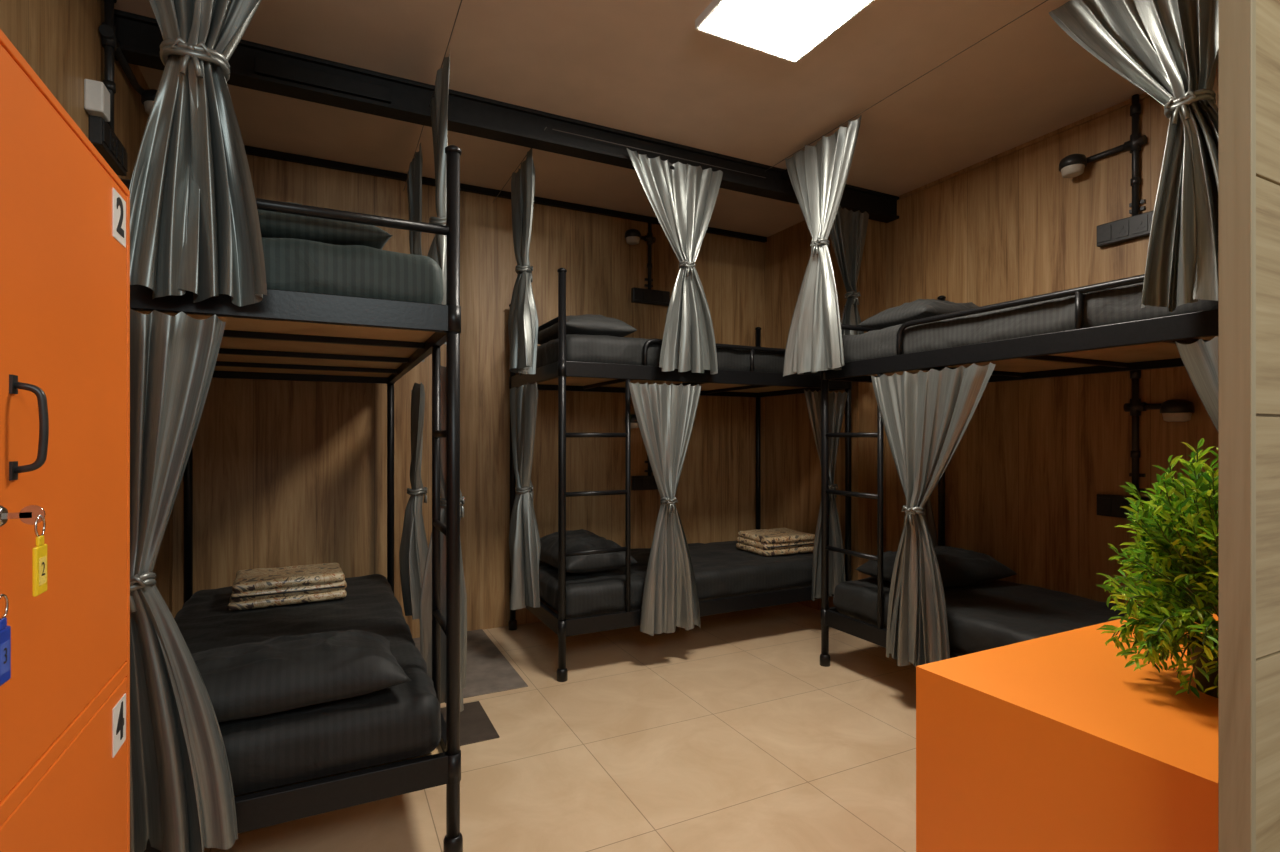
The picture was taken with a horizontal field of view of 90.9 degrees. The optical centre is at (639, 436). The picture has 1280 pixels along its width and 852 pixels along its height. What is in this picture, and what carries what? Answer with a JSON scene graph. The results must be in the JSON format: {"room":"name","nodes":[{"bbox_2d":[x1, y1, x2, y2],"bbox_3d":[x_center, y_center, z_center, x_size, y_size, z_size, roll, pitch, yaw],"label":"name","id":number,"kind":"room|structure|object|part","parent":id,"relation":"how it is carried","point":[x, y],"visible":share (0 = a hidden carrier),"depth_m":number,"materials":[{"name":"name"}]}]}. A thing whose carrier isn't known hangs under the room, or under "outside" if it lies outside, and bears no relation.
{"room":"dormitory","nodes":[
{"label":"dormitory","id":0,"kind":"room"},
{"bbox_2d":[0,0,172,615],"bbox_3d":[-1.285,-0.172,0.896,0.100,2.745,5.150,0,0,-27],"label":"wall","id":1,"kind":"structure","parent":0,"point":[60,40],"depth_m":1.99,"materials":[{"name":"brown wood"}]},
{"bbox_2d":[84,79,109,121],"bbox_3d":[-1.791,-1.110,2.079,0.050,0.100,0.080,0,0,-27],"label":"junction box","id":2,"kind":"object","parent":1,"relation":"attached to","point":[96,94],"visible":0.89,"depth_m":2.05,"materials":[{"name":"white plastic"}]},
{"bbox_2d":[89,0,156,175],"bbox_3d":[-1.904,-1.270,2.369,0.118,0.600,0.615,0,0,-21],"label":"lamp","id":3,"kind":"object","parent":1,"relation":"attached to","point":[102,136],"visible":0.76,"depth_m":2.20,"materials":[{"name":"black metal"}]},
{"bbox_2d":[173,154,764,637],"bbox_3d":[-0.621,-0.172,4.160,4.200,2.745,0.100,0,0,-27],"label":"wall","id":4,"kind":"structure","parent":0,"point":[286,473],"depth_m":3.92,"materials":[{"name":"brown wood"}]},
{"bbox_2d":[244,145,766,242],"bbox_3d":[-0.700,-1.528,4.048,3.740,0.035,0.030,0,0,-27],"label":"trim","id":5,"kind":"structure","parent":4,"relation":"attached to","point":[249,150],"depth_m":3.87,"materials":[{"name":"black metal"}]},
{"bbox_2d":[631,414,657,489],"bbox_3d":[0.062,0.035,4.369,0.371,0.670,0.136,0,0,-27],"label":"lamp","id":6,"kind":"object","parent":4,"relation":"attached to","point":[645,482],"visible":0.57,"depth_m":4.38,"materials":[{"name":"black metal"}]},
{"bbox_2d":[625,222,669,305],"bbox_3d":[0.062,-1.220,4.369,0.371,0.570,0.136,0,0,-27],"label":"lamp","id":7,"kind":"object","parent":4,"relation":"attached to","point":[632,236],"visible":1,"depth_m":4.41,"materials":[{"name":"black metal"}]},
{"bbox_2d":[204,602,915,851],"bbox_3d":[0.528,1.250,1.855,4.200,0.100,5.250,0,0,-27],"label":"floor","id":8,"kind":"structure","parent":0,"point":[730,732],"depth_m":2.40,"materials":[{"name":"tile"}]},
{"bbox_2d":[0,29,129,851],"bbox_3d":[-0.795,0.390,0.525,0.435,1.620,1.050,0,0,-27],"label":"locker","id":9,"kind":"object","parent":8,"relation":"on","point":[65,211],"visible":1,"depth_m":0.80,"materials":[{"name":"orange metal"}]},
{"bbox_2d":[0,594,10,685],"bbox_3d":[-0.580,0.184,0.573,0.005,0.082,0.028,0,0,-27],"label":"tag","id":10,"kind":"object","parent":9,"relation":"attached to","point":[5,631],"visible":1,"depth_m":0.58,"materials":[{"name":"blue plastic"}]},
{"bbox_3d":[-0.657,-0.010,0.678,0.031,0.112,0.014,0,0,-27],"label":"handle","id":11,"kind":"part","parent":9,"relation":"part of","materials":[{"name":"black plastic"}]},
{"bbox_2d":[32,515,46,596],"bbox_3d":[-0.619,0.121,0.650,0.005,0.082,0.028,0,0,-27],"label":"tag","id":12,"kind":"object","parent":9,"relation":"attached to","point":[39,553],"visible":1,"depth_m":0.65,"materials":[{"name":"yellow plastic"}]},
{"bbox_3d":[-0.760,0.786,0.832,0.020,0.764,0.503,0,0,-27],"label":"door panel","id":13,"kind":"part","parent":9,"relation":"part of","materials":[{"name":"orange metal"}]},
{"bbox_3d":[-0.842,0.465,1.018,0.001,0.076,0.068,0,0,-27],"label":"number plate","id":14,"kind":"part","parent":9,"relation":"part of","materials":[{"name":"white plastic"}]},
{"bbox_3d":[-0.842,-0.353,1.018,0.001,0.076,0.068,0,0,-27],"label":"number plate","id":15,"kind":"part","parent":9,"relation":"part of","materials":[{"name":"white plastic"}]},
{"bbox_2d":[120,145,462,851],"bbox_3d":[-1.392,0.182,2.471,0.994,2.035,2.004,0,0,-27],"label":"bunk bed","id":16,"kind":"object","parent":8,"relation":"on","point":[285,335],"visible":0.35,"depth_m":1.79,"materials":[{"name":"black paint"}]},
{"bbox_2d":[130,309,237,851],"bbox_3d":[-1.146,0.341,1.415,0.410,1.262,0.134,0,0,-33],"label":"curtain","id":17,"kind":"object","parent":16,"relation":"hanging from","point":[182,799],"visible":0.56,"depth_m":1.44,"materials":[{"name":"grey fabric"}]},
{"bbox_2d":[174,574,440,795],"bbox_3d":[-1.391,0.834,2.473,0.920,0.183,1.928,0,0,-27],"label":"mattress","id":18,"kind":"object","parent":16,"relation":"on","point":[402,721],"visible":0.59,"depth_m":1.79,"materials":[{"name":"black fabric"}]},
{"bbox_2d":[227,563,346,610],"bbox_3d":[-1.634,0.686,2.937,0.468,0.122,0.330,0,0,-29],"label":"blanket","id":19,"kind":"object","parent":18,"relation":"on","point":[259,587],"visible":1,"depth_m":2.82,"materials":[{"name":"beige fabric"}]},
{"bbox_2d":[192,629,411,722],"bbox_3d":[-1.038,0.670,1.812,0.660,0.159,0.400,0,0,-30],"label":"pillow","id":20,"kind":"object","parent":18,"relation":"on","point":[280,673],"visible":0.69,"depth_m":1.72,"materials":[{"name":"black fabric"}]},
{"bbox_2d":[262,237,443,303],"bbox_3d":[-1.391,-0.447,2.470,0.916,0.184,1.927,0,0,-27],"label":"mattress","id":21,"kind":"object","parent":16,"relation":"on","point":[291,264],"visible":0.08,"depth_m":1.71,"materials":[{"name":"black fabric"}]},
{"bbox_2d":[257,202,392,249],"bbox_3d":[-1.062,-0.591,1.817,0.620,0.122,0.400,0,0,-27],"label":"pillow","id":22,"kind":"object","parent":21,"relation":"on","point":[272,224],"visible":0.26,"depth_m":1.71,"materials":[{"name":"black fabric"}]},
{"bbox_2d":[399,382,427,619],"bbox_3d":[-1.158,0.321,3.243,0.153,1.182,0.398,0,0,-27],"label":"curtain","id":23,"kind":"object","parent":16,"relation":"hanging from","point":[413,551],"visible":0.94,"depth_m":3.19,"materials":[{"name":"grey fabric"}]},
{"bbox_2d":[419,365,466,711],"bbox_3d":[-0.750,0.371,2.418,0.187,1.282,0.397,0,0,-27],"label":"curtain","id":24,"kind":"object","parent":16,"relation":"hanging from","point":[425,604],"visible":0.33,"depth_m":2.38,"materials":[{"name":"grey fabric"}]},
{"bbox_2d":[412,629,527,697],"bbox_3d":[-0.989,1.198,3.362,0.510,0.004,1.000,0,0,-27],"label":"rug","id":25,"kind":"object","parent":8,"relation":"on","point":[488,671],"visible":0.43,"depth_m":3.24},
{"bbox_2d":[440,701,499,745],"bbox_3d":[-0.762,1.198,2.626,0.260,0.005,0.380,0,0,-27],"label":"rug","id":26,"kind":"object","parent":8,"relation":"on","point":[476,726],"visible":0.43,"depth_m":2.61,"materials":[{"name":"fabric"}]},
{"bbox_2d":[508,268,851,681],"bbox_3d":[0.256,0.182,3.945,1.944,2.035,0.974,0,0,-27],"label":"bunk bed","id":27,"kind":"object","parent":8,"relation":"on","point":[561,376],"visible":0.56,"depth_m":3.36,"materials":[{"name":"black paint"}]},
{"bbox_2d":[509,382,540,609],"bbox_3d":[-0.615,0.306,3.369,0.165,1.172,0.410,0,0,-13],"label":"curtain","id":28,"kind":"object","parent":27,"relation":"hanging from","point":[524,539],"visible":1,"depth_m":3.28,"materials":[{"name":"grey fabric"}]},
{"bbox_2d":[629,382,700,635],"bbox_3d":[0.134,0.368,3.284,0.423,1.307,0.119,0,0,-27],"label":"curtain","id":29,"kind":"object","parent":27,"relation":"hanging from","point":[665,414],"visible":1,"depth_m":3.27,"materials":[{"name":"grey fabric"}]},
{"bbox_2d":[539,541,812,618],"bbox_3d":[0.256,0.834,3.945,1.866,0.182,0.899,0,0,-27],"label":"mattress","id":30,"kind":"object","parent":27,"relation":"on","point":[721,569],"visible":0.48,"depth_m":3.58,"materials":[{"name":"black fabric"}]},
{"bbox_2d":[540,529,637,572],"bbox_3d":[-0.354,0.649,3.623,0.420,0.198,0.660,0,0,-29],"label":"pillow","id":31,"kind":"object","parent":30,"relation":"on","point":[576,540],"visible":0.78,"depth_m":3.41,"materials":[{"name":"black fabric"}]},
{"bbox_2d":[736,528,814,555],"bbox_3d":[0.900,0.686,4.158,0.430,0.121,0.358,0,0,-24],"label":"quilt","id":32,"kind":"object","parent":30,"relation":"on","point":[776,541],"visible":0.91,"depth_m":4.03,"materials":[{"name":"beige fabric"}]},
{"bbox_2d":[536,334,820,374],"bbox_3d":[0.255,-0.447,3.946,1.863,0.184,0.899,0,0,-27],"label":"mattress","id":33,"kind":"object","parent":27,"relation":"on","point":[579,348],"visible":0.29,"depth_m":3.33,"materials":[{"name":"black fabric"}]},
{"bbox_2d":[537,314,636,344],"bbox_3d":[-0.345,-0.605,3.605,0.420,0.150,0.660,0,0,-27],"label":"pillow","id":34,"kind":"object","parent":33,"relation":"on","point":[588,324],"visible":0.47,"depth_m":3.36,"materials":[{"name":"black fabric"}]},
{"bbox_3d":[0.256,0.305,3.945,1.918,1.360,0.948,0,0,-27],"label":"frame","id":35,"kind":"part","parent":27,"relation":"part of","materials":[{"name":"black paint"}]},
{"bbox_2d":[804,390,846,600],"bbox_3d":[1.114,0.346,3.772,0.360,1.252,0.100,0,0,-27],"label":"curtain","id":36,"kind":"object","parent":27,"relation":"hanging from","point":[837,401],"visible":0.55,"depth_m":3.78,"materials":[{"name":"grey fabric"}]},
{"bbox_2d":[820,274,1217,666],"bbox_3d":[1.807,0.182,2.653,0.954,2.035,1.984,0,0,-27],"label":"bunk bed","id":37,"kind":"object","parent":8,"relation":"on","point":[1145,344],"visible":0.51,"depth_m":2.73,"materials":[{"name":"black paint"}]},
{"bbox_2d":[924,498,937,545],"bbox_3d":[1.585,0.291,3.686,0.408,1.122,0.085,0,0,-27],"label":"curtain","id":38,"kind":"object","parent":37,"relation":"hanging from","point":[929,518],"visible":0.02,"depth_m":3.74,"materials":[{"name":"grey fabric"}]},
{"bbox_2d":[871,362,995,666],"bbox_3d":[1.220,0.354,2.664,0.123,1.285,0.600,0,0,-27],"label":"curtain","id":39,"kind":"object","parent":37,"relation":"hanging from","point":[925,416],"visible":0.99,"depth_m":2.69,"materials":[{"name":"grey fabric"}]},
{"bbox_2d":[833,577,1134,654],"bbox_3d":[1.808,0.833,2.652,0.878,0.184,1.907,0,0,-27],"label":"mattress","id":40,"kind":"object","parent":37,"relation":"on","point":[997,613],"visible":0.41,"depth_m":2.76,"materials":[{"name":"black fabric"}]},
{"bbox_2d":[855,545,1016,587],"bbox_3d":[1.515,0.656,3.236,0.685,0.186,0.420,0,0,-23],"label":"pillow","id":41,"kind":"object","parent":40,"relation":"on","point":[958,567],"visible":0.45,"depth_m":3.12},
{"bbox_2d":[842,282,1217,362],"bbox_3d":[1.807,-0.447,2.654,0.878,0.183,1.904,0,0,-27],"label":"mattress","id":42,"kind":"object","parent":37,"relation":"on","point":[1122,304],"visible":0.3,"depth_m":2.42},
{"bbox_2d":[858,299,978,329],"bbox_3d":[1.515,-0.612,3.236,0.660,0.162,0.420,0,0,-27],"label":"pillow","id":43,"kind":"object","parent":42,"relation":"on","point":[920,308],"visible":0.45,"depth_m":3.06,"materials":[{"name":"black fabric"}]},
{"bbox_2d":[1176,336,1217,431],"bbox_3d":[1.688,0.352,1.690,0.099,1.280,0.419,0,0,-33],"label":"curtain","id":44,"kind":"object","parent":37,"relation":"hanging from","point":[1199,358],"visible":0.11,"depth_m":1.83,"materials":[{"name":"grey fabric"}]},
{"bbox_2d":[916,614,1217,851],"bbox_3d":[1.088,0.825,1.243,0.983,0.750,0.513,0,0,-27],"label":"base cabinet","id":45,"kind":"object","parent":8,"relation":"on","point":[1050,743],"visible":0.87,"depth_m":1.06,"materials":[{"name":"laminate"}]},
{"bbox_2d":[1096,438,1217,698],"bbox_3d":[1.018,0.225,1.124,0.369,0.451,0.351,0,0,-32],"label":"artificial plant","id":46,"kind":"object","parent":45,"relation":"on","point":[1179,543],"visible":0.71,"depth_m":1.10,"materials":[{"name":"green plastic"}]},
{"bbox_3d":[1.030,0.407,1.106,0.108,0.085,0.108,0,0,-27],"label":"pot","id":47,"kind":"part","parent":46,"relation":"part of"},
{"bbox_2d":[1218,0,1255,851],"bbox_3d":[0.700,-0.172,0.739,0.012,2.745,0.030,0,0,-27],"label":"strip","id":48,"kind":"object","parent":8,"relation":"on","point":[1236,18],"visible":1,"depth_m":0.73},
{"bbox_2d":[114,0,1144,236],"bbox_3d":[0.528,-1.595,1.855,4.200,0.100,5.250,0,0,-27],"label":"ceiling","id":49,"kind":"structure","parent":0,"point":[641,67],"depth_m":2.76,"materials":[{"name":"paint"}]},
{"bbox_2d":[114,9,898,222],"bbox_3d":[-0.104,-1.475,3.122,4.000,0.140,0.280,0,0,-27],"label":"ceiling beam","id":50,"kind":"structure","parent":49,"relation":"attached to","point":[255,66],"depth_m":2.85,"materials":[{"name":"black metal"}]},
{"bbox_2d":[403,0,1047,201],"bbox_3d":[0.217,-1.492,2.456,3.251,0.088,2.947,0,0,1],"label":"wire","id":51,"kind":"object","parent":49,"relation":"attached to","point":[461,0],"visible":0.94,"depth_m":3.00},
{"bbox_2d":[129,0,266,306],"bbox_3d":[-1.007,-0.894,1.479,0.517,1.152,0.139,0,0,-27],"label":"curtain","id":52,"kind":"object","parent":51,"relation":"hanging from","point":[195,225],"visible":0.95,"depth_m":1.46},
{"bbox_2d":[407,143,423,361],"bbox_3d":[-1.147,-0.914,3.256,0.127,1.052,0.398,0,0,-38],"label":"curtain","id":53,"kind":"object","parent":51,"relation":"hanging from","point":[414,176],"visible":0.41,"depth_m":3.21,"materials":[{"name":"grey fabric"}]},
{"bbox_2d":[427,48,449,343],"bbox_3d":[-0.806,-0.914,2.517,0.143,1.052,0.403,0,0,-10],"label":"curtain","id":54,"kind":"object","parent":51,"relation":"hanging from","point":[438,105],"visible":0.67,"depth_m":2.45,"materials":[{"name":"grey fabric"}]},
{"bbox_2d":[508,149,538,375],"bbox_3d":[-0.625,-0.899,3.373,0.161,1.122,0.426,0,0,-10],"label":"curtain","id":55,"kind":"object","parent":51,"relation":"hanging from","point":[523,322],"visible":1,"depth_m":3.30,"materials":[{"name":"grey fabric"}]},
{"bbox_2d":[627,148,722,373],"bbox_3d":[0.186,-0.891,3.287,0.578,1.107,0.126,0,0,-27],"label":"curtain","id":56,"kind":"object","parent":51,"relation":"hanging from","point":[683,198],"visible":1,"depth_m":3.31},
{"bbox_2d":[783,115,861,376],"bbox_3d":[0.918,-0.911,3.162,0.127,1.177,0.532,0,0,-27],"label":"curtain","id":57,"kind":"object","parent":51,"relation":"hanging from","point":[818,174],"visible":1,"depth_m":3.16,"materials":[{"name":"grey fabric"}]},
{"bbox_2d":[1049,0,1217,311],"bbox_3d":[1.557,-0.934,1.921,0.143,1.112,0.616,0,0,-36],"label":"curtain","id":58,"kind":"object","parent":51,"relation":"hanging from","point":[1168,49],"visible":0.8,"depth_m":1.88,"materials":[{"name":"grey fabric"}]},
{"bbox_2d":[695,0,873,62],"bbox_3d":[0.522,-1.528,2.230,0.475,0.033,0.475,0,0,-27],"label":"frame","id":59,"kind":"object","parent":49,"relation":"attached to","point":[714,5],"visible":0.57,"depth_m":2.31,"materials":[{"name":"white plastic"}]},
{"bbox_2d":[699,0,870,60],"bbox_3d":[0.522,-1.520,2.230,0.451,0.020,0.451,0,0,-27],"label":"ceiling light","id":60,"kind":"object","parent":59,"relation":"attached to","point":[788,29],"visible":1,"depth_m":2.29,"materials":[{"name":"white plastic"}]},
{"bbox_2d":[830,206,868,334],"bbox_3d":[1.227,-0.884,3.770,0.401,0.992,0.094,0,0,-27],"label":"curtain","id":61,"kind":"object","parent":49,"relation":"hanging from","point":[849,228],"visible":0.67,"depth_m":3.79,"materials":[{"name":"grey fabric"}]},
{"bbox_2d":[765,219,885,610],"bbox_3d":[1.295,-0.172,4.523,0.245,2.745,0.960,0,0,-27],"label":"wall pillar","id":62,"kind":"structure","parent":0,"point":[792,462],"depth_m":4.46,"materials":[{"name":"brown wood"}]},
{"bbox_2d":[886,68,1217,614],"bbox_3d":[2.050,-0.172,3.397,0.100,2.745,3.650,0,0,-27],"label":"wall","id":63,"kind":"structure","parent":0,"point":[1024,478],"depth_m":3.22,"materials":[{"name":"brown wood"}]},
{"bbox_2d":[899,65,1217,198],"bbox_3d":[2.225,-1.535,2.920,0.012,0.020,2.500,0,0,-27],"label":"trim","id":64,"kind":"structure","parent":63,"relation":"attached to","point":[1144,95],"depth_m":3.29,"materials":[{"name":"brown wood"}]},
{"bbox_2d":[1059,94,1152,247],"bbox_3d":[2.191,-1.222,2.915,0.112,0.645,0.433,0,0,-41],"label":"lamp","id":65,"kind":"object","parent":63,"relation":"attached to","point":[1136,226],"visible":0.97,"depth_m":2.86,"materials":[{"name":"black metal"}]},
{"bbox_2d":[1097,370,1193,518],"bbox_3d":[2.248,0.033,2.805,0.120,0.675,0.398,0,0,-9],"label":"lamp","id":66,"kind":"object","parent":63,"relation":"attached to","point":[1175,410],"visible":0.82,"depth_m":2.84,"materials":[{"name":"black metal"}]},
{"bbox_2d":[1256,414,1279,416],"bbox_3d":[1.750,-0.172,1.265,2.338,2.745,0.022,0,0,-27],"label":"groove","id":67,"kind":"object","parent":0,"point":[1262,415],"visible":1,"depth_m":0.76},
{"bbox_2d":[1256,651,1279,851],"bbox_3d":[1.756,0.398,1.252,2.340,0.275,0.006,0,0,-27],"label":"board","id":68,"kind":"object","parent":67,"relation":"attached to","point":[1268,666],"visible":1,"depth_m":0.74,"materials":[{"name":"beige wood"}]},
{"bbox_2d":[1256,416,1279,658],"bbox_3d":[1.756,0.117,1.252,2.340,0.281,0.006,0,0,-27],"label":"board","id":69,"kind":"object","parent":67,"relation":"attached to","point":[1267,428],"visible":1,"depth_m":0.74,"materials":[{"name":"beige wood"}]},
{"bbox_2d":[1256,176,1279,414],"bbox_3d":[1.756,-0.165,1.252,2.340,0.275,0.006,0,0,-27],"label":"board","id":70,"kind":"object","parent":67,"relation":"attached to","point":[1267,193],"visible":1,"depth_m":0.74,"materials":[{"name":"beige wood"}]},
{"bbox_2d":[1256,0,1279,185],"bbox_3d":[1.756,-0.445,1.252,2.340,0.279,0.006,0,0,-27],"label":"board","id":71,"kind":"object","parent":67,"relation":"attached to","point":[1267,11],"visible":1,"depth_m":0.74,"materials":[{"name":"beige wood"}]}
]}

